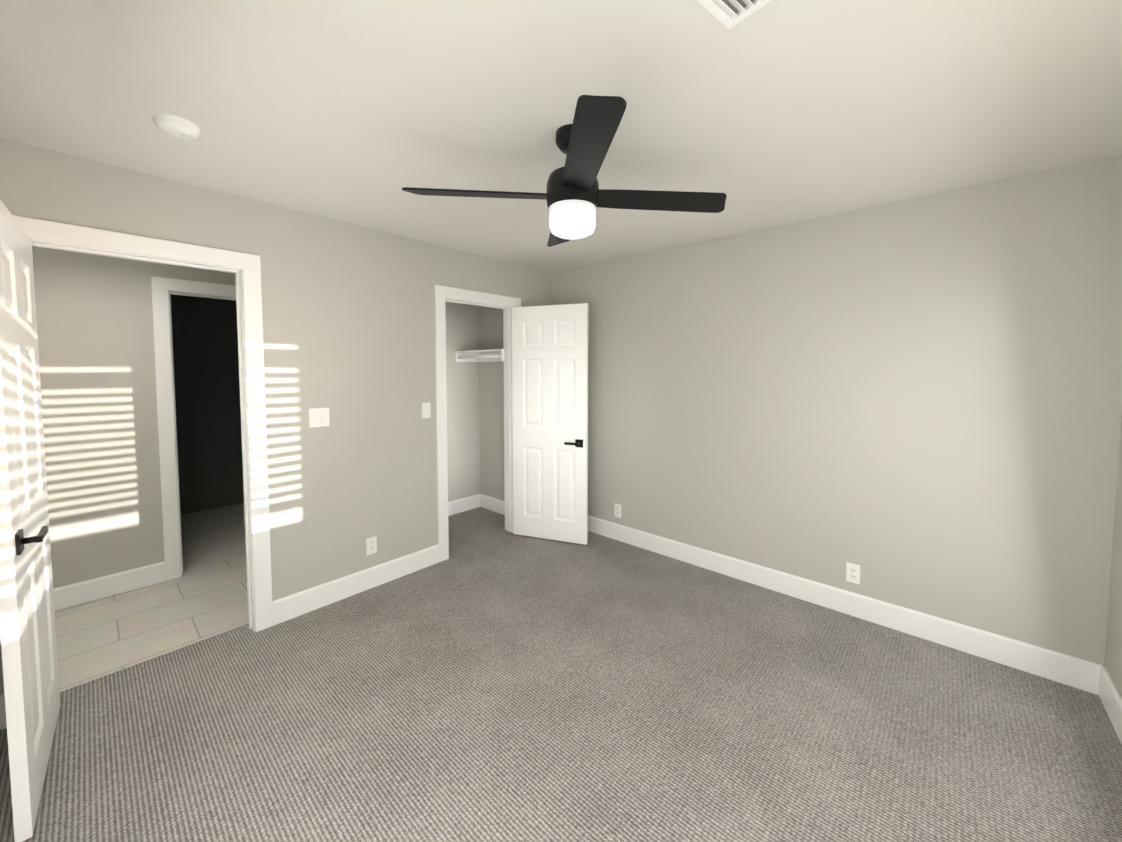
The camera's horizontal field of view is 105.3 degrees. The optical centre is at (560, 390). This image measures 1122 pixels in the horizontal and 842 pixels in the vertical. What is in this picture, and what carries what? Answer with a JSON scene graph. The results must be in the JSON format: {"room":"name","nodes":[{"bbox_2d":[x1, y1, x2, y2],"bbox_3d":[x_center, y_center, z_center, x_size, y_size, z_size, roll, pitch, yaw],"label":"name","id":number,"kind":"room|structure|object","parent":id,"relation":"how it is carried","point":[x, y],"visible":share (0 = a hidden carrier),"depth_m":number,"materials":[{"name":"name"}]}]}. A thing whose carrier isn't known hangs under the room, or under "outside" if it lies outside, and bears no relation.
{"room":"empty bedroom","nodes":[
{"label":"empty bedroom","id":0,"kind":"room"},
{"bbox_2d":[32,246,235,588],"bbox_3d":[-2.985,0.137,2.875,0.120,2.440,2.800,3,4,42],"label":"wall","id":1,"kind":"structure","parent":0,"point":[94,315],"depth_m":2.77,"materials":[{"name":"beige paint"}]},
{"bbox_2d":[53,562,165,610],"bbox_3d":[-3.303,1.309,2.480,0.014,0.140,1.499,3,4,42],"label":"baseboard","id":2,"kind":"structure","parent":1,"relation":"attached to","point":[75,594],"depth_m":2.81,"materials":[{"name":"white wood"}]},
{"bbox_2d":[151,276,235,580],"bbox_3d":[-2.535,0.265,3.370,0.136,2.135,0.940,3,4,42],"label":"trim","id":3,"kind":"structure","parent":1,"relation":"attached to","point":[162,289],"depth_m":3.02,"materials":[{"name":"white wood"}]},
{"bbox_2d":[55,503,248,691],"bbox_3d":[-3.230,1.396,3.160,2.900,0.096,2.800,3,4,42],"label":"floor","id":4,"kind":"structure","parent":0,"point":[204,596],"depth_m":2.66,"materials":[{"name":"beige tile"}]},
{"bbox_2d":[170,294,243,514],"bbox_3d":[-3.803,0.052,4.550,0.100,2.440,2.200,3,4,42],"label":"wall","id":5,"kind":"structure","parent":0,"point":[207,386],"depth_m":4.52,"materials":[{"name":"grey paint"}]},
{"bbox_2d":[0,138,551,694],"bbox_3d":[-1.549,0.145,2.707,0.120,2.440,4.470,3,4,42],"label":"wall","id":6,"kind":"structure","parent":0,"point":[348,312],"depth_m":2.70,"materials":[{"name":"beige paint"}]},
{"bbox_2d":[0,200,59,841],"bbox_3d":[-1.970,0.396,1.573,0.766,2.030,0.139,3,4,45],"label":"door leaf","id":7,"kind":"structure","parent":6,"relation":"in","point":[29,657],"depth_m":1.46,"materials":[{"name":"white wood"}]},
{"bbox_2d":[13,215,272,631],"bbox_3d":[-2.054,0.326,2.154,0.152,2.135,0.940,3,4,42],"label":"trim","id":8,"kind":"structure","parent":6,"relation":"attached to","point":[245,268],"depth_m":2.39,"materials":[{"name":"white wood"}]},
{"bbox_2d":[309,408,329,427],"bbox_3d":[-1.502,0.168,2.663,0.010,0.116,0.116,3,4,42],"label":"switch plate","id":9,"kind":"object","parent":6,"relation":"attached to","point":[318,417],"visible":1,"depth_m":2.66,"materials":[{"name":"white plastic"}]},
{"bbox_2d":[273,544,438,625],"bbox_3d":[-1.321,1.286,2.919,0.014,0.140,1.115,3,4,42],"label":"baseboard","id":10,"kind":"structure","parent":6,"relation":"attached to","point":[286,608],"depth_m":2.83,"materials":[{"name":"white wood"}]},
{"bbox_2d":[366,536,376,555],"bbox_3d":[-1.299,1.065,2.936,0.008,0.116,0.070,3,4,42],"label":"electrical outlet","id":11,"kind":"object","parent":6,"relation":"attached to","point":[371,545],"visible":1,"depth_m":2.93,"materials":[{"name":"white plastic"}]},
{"bbox_2d":[422,403,430,418],"bbox_3d":[-1.009,0.150,3.211,0.010,0.116,0.070,3,4,42],"label":"switch plate","id":12,"kind":"object","parent":6,"relation":"attached to","point":[426,410],"visible":1,"depth_m":3.21,"materials":[{"name":"white plastic"}]},
{"bbox_2d":[434,285,520,561],"bbox_3d":[-0.708,0.250,3.648,0.152,2.135,0.875,3,4,42],"label":"trim","id":13,"kind":"structure","parent":6,"relation":"attached to","point":[444,294],"depth_m":3.36,"materials":[{"name":"white wood"}]},
{"bbox_2d":[512,303,587,544],"bbox_3d":[-0.106,0.287,3.717,0.701,2.030,0.139,1,3,20],"label":"closet door leaf","id":14,"kind":"structure","parent":13,"relation":"attached to","point":[550,408],"depth_m":3.69,"materials":[{"name":"white wood"}]},
{"bbox_2d":[445,302,479,501],"bbox_3d":[-1.365,0.071,4.181,0.120,2.440,1.310,3,4,42],"label":"wall","id":15,"kind":"structure","parent":0,"point":[463,412],"depth_m":4.45,"materials":[{"name":"beige paint"}]},
{"bbox_2d":[448,494,504,515],"bbox_3d":[-1.016,1.232,3.992,0.730,0.140,1.210,3,4,42],"label":"baseboard","id":16,"kind":"structure","parent":15,"relation":"attached to","point":[476,501],"depth_m":4.51,"materials":[{"name":"white wood"}]},
{"bbox_2d":[0,507,1121,841],"bbox_3d":[-0.465,1.459,1.885,4.580,0.100,4.600,3,4,42],"label":"floor carpet","id":17,"kind":"object","parent":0,"point":[490,679],"visible":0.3,"depth_m":1.80,"materials":[{"name":"grey carpet"}]},
{"bbox_2d":[0,0,1121,271],"bbox_3d":[-1.234,-1.113,2.447,6.650,0.100,4.600,3,4,42],"label":"ceiling","id":18,"kind":"structure","parent":0,"point":[768,114],"depth_m":1.50,"materials":[{"name":"paint"}]},
{"bbox_2d":[154,114,199,139],"bbox_3d":[-1.470,-1.002,1.643,0.132,0.040,0.132,3,4,42],"label":"smoke detector","id":19,"kind":"object","parent":18,"relation":"attached to","point":[176,126],"visible":1,"depth_m":1.61,"materials":[{"name":"white plastic"}]},
{"bbox_2d":[402,95,726,246],"bbox_3d":[0.046,-0.826,1.719,0.970,0.400,0.970,2,4,38],"label":"fan","id":20,"kind":"object","parent":18,"relation":"hanging from","point":[574,196],"visible":1,"depth_m":1.64,"materials":[{"name":"black metal"}]},
{"bbox_2d":[696,0,770,28],"bbox_3d":[0.371,-0.981,0.992,0.360,0.016,0.175,-2,4,-38],"label":"ceiling vent","id":21,"kind":"object","parent":18,"relation":"in","point":[728,14],"visible":1,"depth_m":1.11,"materials":[{"name":"white plastic"}]},
{"bbox_2d":[478,155,1121,664],"bbox_3d":[0.859,0.115,3.304,4.600,2.440,0.360,3,4,42],"label":"wall","id":22,"kind":"structure","parent":0,"point":[912,403],"depth_m":2.46,"materials":[{"name":"beige paint"}]},
{"bbox_2d":[455,349,503,361],"bbox_3d":[-0.711,-0.343,4.251,0.730,0.108,0.300,3,4,42],"label":"shelf","id":23,"kind":"object","parent":22,"relation":"attached to","point":[493,355],"visible":0.79,"depth_m":4.32,"materials":[{"name":"white wood"}]},
{"bbox_2d":[614,503,620,517],"bbox_3d":[0.497,1.054,3.753,0.070,0.116,0.008,3,4,42],"label":"electrical outlet","id":24,"kind":"object","parent":22,"relation":"attached to","point":[617,510],"visible":1,"depth_m":3.75,"materials":[{"name":"white plastic"}]},
{"bbox_2d":[588,515,1095,692],"bbox_3d":[1.188,1.275,3.138,3.450,0.140,0.014,3,4,42],"label":"baseboard","id":25,"kind":"structure","parent":22,"relation":"attached to","point":[1062,667],"depth_m":2.51,"materials":[{"name":"white wood"}]},
{"bbox_2d":[846,562,859,584],"bbox_3d":[1.776,1.112,2.604,0.070,0.116,0.008,3,4,42],"label":"electrical outlet","id":26,"kind":"object","parent":22,"relation":"attached to","point":[852,573],"visible":1,"depth_m":2.60,"materials":[{"name":"white plastic"}]},
{"bbox_2d":[1104,408,1121,697],"bbox_3d":[1.366,0.255,0.545,0.150,2.440,3.790,3,4,42],"label":"wall","id":27,"kind":"structure","parent":0,"point":[1113,658],"depth_m":1.88,"materials":[{"name":"beige paint"}]},
{"bbox_2d":[1092,663,1121,744],"bbox_3d":[1.305,1.401,0.658,0.014,0.140,3.550,3,4,42],"label":"baseboard","id":28,"kind":"structure","parent":27,"relation":"attached to","point":[1103,685],"depth_m":1.86,"materials":[{"name":"white wood"}]}
]}

